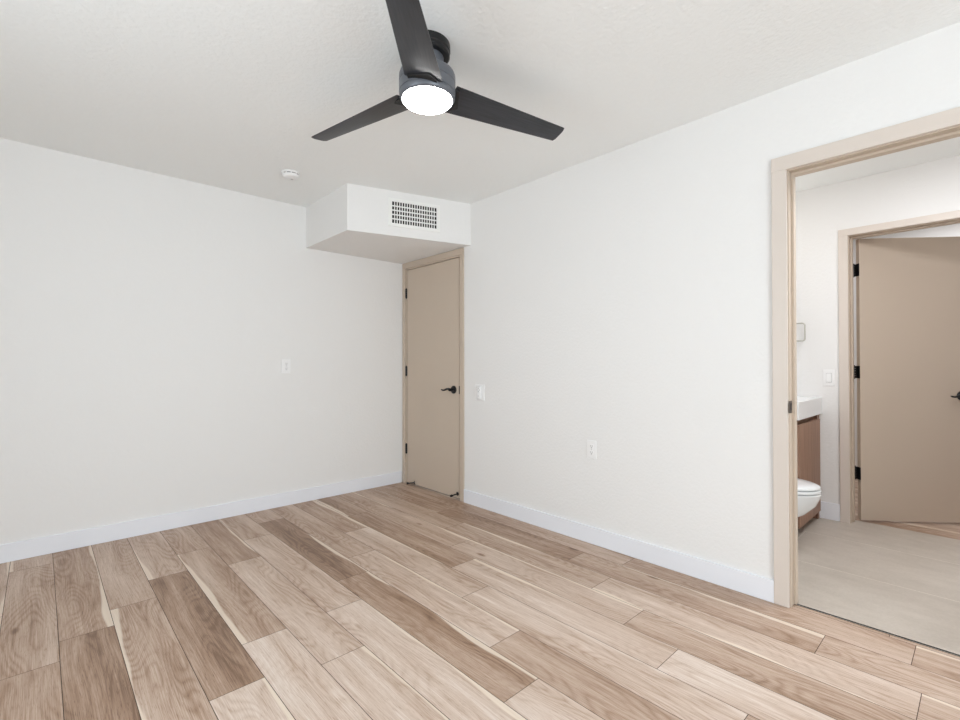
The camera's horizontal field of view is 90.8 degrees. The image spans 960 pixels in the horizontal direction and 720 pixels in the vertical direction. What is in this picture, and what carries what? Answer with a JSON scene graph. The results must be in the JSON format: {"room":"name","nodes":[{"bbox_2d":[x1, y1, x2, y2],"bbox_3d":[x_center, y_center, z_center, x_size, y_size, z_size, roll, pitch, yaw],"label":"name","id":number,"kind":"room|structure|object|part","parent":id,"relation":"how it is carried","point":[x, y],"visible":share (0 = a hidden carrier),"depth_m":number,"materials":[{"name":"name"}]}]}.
{"room":"empty bedroom","nodes":[
{"label":"empty bedroom","id":0,"kind":"room"},
{"bbox_2d":[0,138,401,544],"bbox_3d":[-2.109,-0.052,3.379,3.615,2.440,0.100,0,-1,-43],"label":"wall","id":1,"kind":"structure","parent":0,"point":[149,321],"depth_m":3.27,"materials":[{"name":"white paint"}]},
{"bbox_2d":[0,471,401,563],"bbox_3d":[-2.033,1.114,3.361,3.486,0.106,0.013,0,-1,-43],"label":"baseboard","id":2,"kind":"structure","parent":1,"relation":"attached to","point":[29,548],"depth_m":3.28,"materials":[{"name":"white paint"}]},
{"bbox_2d":[282,359,290,372],"bbox_3d":[-1.561,0.051,3.814,0.070,0.115,0.008,0,-1,-43],"label":"wall outlet","id":3,"kind":"object","parent":1,"relation":"attached to","point":[286,363],"visible":1,"depth_m":3.81,"materials":[{"name":"white plastic"}]},
{"bbox_2d":[306,183,470,263],"bbox_3d":[-0.762,-1.101,3.895,0.948,0.338,0.994,0,-1,-43],"label":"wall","id":4,"kind":"structure","parent":0,"point":[352,220],"depth_m":3.73,"materials":[{"name":"white paint"}]},
{"bbox_2d":[388,197,439,231],"bbox_3d":[-0.501,-1.111,3.634,0.416,0.211,0.008,0,-1,-27],"label":"air vent","id":5,"kind":"object","parent":4,"relation":"in","point":[402,213],"visible":1,"depth_m":3.63,"materials":[{"name":"white metal"}]},
{"bbox_2d":[0,479,959,719],"bbox_3d":[1.493,1.180,2.047,6.925,0.064,6.780,0,-1,-43],"label":"floor","id":6,"kind":"structure","parent":0,"point":[398,601],"depth_m":2.05,"materials":[{"name":"brown wood"}]},
{"bbox_2d":[797,415,820,528],"bbox_3d":[2.078,0.776,3.486,0.618,0.763,0.612,0,-1,-43],"label":"vanity cabinet","id":7,"kind":"object","parent":6,"relation":"on","point":[808,429],"visible":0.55,"depth_m":3.23,"materials":[{"name":"brown wood"}]},
{"bbox_2d":[797,396,821,419],"bbox_3d":[2.074,0.285,3.486,0.628,0.216,0.614,0,-1,-43],"label":"countertop","id":8,"kind":"structure","parent":7,"relation":"on","point":[807,407],"depth_m":3.24,"materials":[{"name":"white stone"}]},
{"bbox_2d":[797,478,821,516],"bbox_3d":[1.757,0.770,3.076,0.396,0.770,0.762,0,-1,-43],"label":"toilet","id":9,"kind":"object","parent":6,"relation":"on","point":[809,493],"visible":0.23,"depth_m":2.78,"materials":[{"name":"white ceramic"}]},
{"bbox_3d":[1.831,0.761,2.997,0.366,0.021,0.538,0,-1,-43],"label":"lid","id":10,"kind":"part","parent":9,"relation":"part of","materials":[{"name":"white ceramic"}]},
{"bbox_3d":[1.766,0.976,3.065,0.364,0.357,0.736,0,-1,-43],"label":"bowl","id":11,"kind":"part","parent":9,"relation":"part of","materials":[{"name":"white ceramic"}]},
{"bbox_3d":[1.835,0.784,2.992,0.368,0.018,0.531,0,-1,-43],"label":"seat","id":12,"kind":"part","parent":9,"relation":"part of","materials":[{"name":"white ceramic"}]},
{"bbox_2d":[0,0,959,206],"bbox_3d":[0.633,-1.339,1.736,5.380,0.100,6.260,0,-1,-43],"label":"ceiling","id":13,"kind":"structure","parent":0,"point":[233,95],"depth_m":2.15,"materials":[{"name":"white paint"}]},
{"bbox_2d":[282,169,299,179],"bbox_3d":[-1.287,-1.254,3.220,0.116,0.040,0.116,0,-1,-43],"label":"smoke detector","id":14,"kind":"object","parent":13,"relation":"attached to","point":[289,174],"visible":1,"depth_m":3.19,"materials":[{"name":"white plastic"}]},
{"bbox_2d":[311,0,563,140],"bbox_3d":[-0.211,-1.165,2.041,1.153,0.242,1.153,0,-1,-43],"label":"ceiling fan","id":15,"kind":"object","parent":13,"relation":"hanging from","point":[426,78],"visible":1,"depth_m":1.91,"materials":[{"name":"black metal"}]},
{"bbox_3d":[-0.540,-1.082,2.137,0.567,0.048,0.149,0,-1,32],"label":"blade","id":16,"kind":"part","parent":15,"relation":"part of","materials":[{"name":"black wood"}]},
{"bbox_3d":[-0.229,-1.087,1.550,0.149,0.048,0.567,0,0,2],"label":"blade","id":17,"kind":"part","parent":15,"relation":"part of","materials":[{"name":"black wood"}]},
{"bbox_2d":[402,86,451,114],"bbox_3d":[-0.215,-1.054,1.933,0.201,0.018,0.201,0,-1,-43],"label":"lamp","id":18,"kind":"object","parent":15,"relation":"attached to","point":[426,100],"depth_m":1.90,"materials":[{"name":"white glass"}]},
{"bbox_3d":[0.124,-1.083,2.113,0.567,0.048,0.149,0,-1,-28],"label":"blade","id":19,"kind":"part","parent":15,"relation":"part of","materials":[{"name":"black wood"}]},
{"bbox_2d":[437,22,959,579],"bbox_3d":[1.355,-0.065,2.395,0.115,2.440,6.260,0,-1,-43],"label":"wall","id":20,"kind":"structure","parent":0,"point":[620,299],"depth_m":2.68,"materials":[{"name":"white paint"}]},
{"bbox_2d":[402,247,463,501],"bbox_3d":[-0.419,0.123,4.245,0.189,2.098,0.896,0,-1,-43],"label":"door","id":21,"kind":"structure","parent":20,"relation":"in","point":[432,286],"depth_m":4.21,"materials":[{"name":"beige paint"}]},
{"bbox_2d":[475,384,484,400],"bbox_3d":[-0.008,0.259,3.756,0.021,0.128,0.112,0,-1,-43],"label":"wall control","id":22,"kind":"object","parent":20,"relation":"attached to","point":[479,389],"visible":1,"depth_m":3.74,"materials":[{"name":"white plastic"}]},
{"bbox_2d":[587,440,596,458],"bbox_3d":[0.707,0.567,2.996,0.008,0.115,0.070,0,-1,-43],"label":"wall outlet","id":23,"kind":"object","parent":20,"relation":"attached to","point":[591,445],"visible":1,"depth_m":2.99,"materials":[{"name":"white plastic"}]},
{"bbox_2d":[464,489,773,602],"bbox_3d":[1.617,1.097,2.010,0.013,0.106,5.130,0,-1,-43],"label":"baseboard","id":24,"kind":"structure","parent":20,"relation":"attached to","point":[754,585],"depth_m":2.75,"materials":[{"name":"white paint"}]},
{"bbox_2d":[771,107,959,607],"bbox_3d":[1.736,0.095,1.983,0.145,2.110,0.861,0,-1,-43],"label":"door frame","id":25,"kind":"structure","parent":20,"relation":"in","point":[944,125],"depth_m":2.22,"materials":[{"name":"beige paint"}]},
{"bbox_2d":[795,155,959,503],"bbox_3d":[3.382,-0.066,2.635,0.120,2.440,3.850,0,-1,-43],"label":"wall","id":26,"kind":"structure","parent":0,"point":[933,187],"depth_m":3.44,"materials":[{"name":"white paint"}]},
{"bbox_2d":[796,323,805,341],"bbox_3d":[2.375,-0.216,3.599,0.041,0.159,0.176,0,-1,-43],"label":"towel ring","id":27,"kind":"object","parent":26,"relation":"attached to","point":[796,323],"visible":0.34,"depth_m":3.52,"materials":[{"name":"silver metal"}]},
{"bbox_2d":[823,369,834,385],"bbox_3d":[2.537,0.129,3.443,0.013,0.120,0.072,0,-1,-43],"label":"light switch","id":28,"kind":"object","parent":26,"relation":"attached to","point":[828,374],"visible":1,"depth_m":3.44,"materials":[{"name":"white plastic"}]},
{"bbox_2d":[819,501,839,521],"bbox_3d":[2.336,1.099,3.653,0.013,0.120,0.718,0,-1,-43],"label":"baseboard","id":29,"kind":"structure","parent":26,"relation":"attached to","point":[831,511],"depth_m":3.43,"materials":[{"name":"white paint"}]},
{"bbox_2d":[838,210,959,523],"bbox_3d":[3.090,0.113,3.288,0.616,2.092,0.856,0,-1,-43],"label":"door","id":30,"kind":"structure","parent":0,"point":[907,370],"depth_m":3.37,"materials":[{"name":"beige paint"}]},
{"bbox_2d":[853,223,959,466],"bbox_3d":[3.963,-0.061,3.346,1.700,2.440,5.300,0,-1,-43],"label":"wall","id":31,"kind":"structure","parent":0,"point":[953,230],"depth_m":4.50,"materials":[{"name":"white paint"}]}
]}

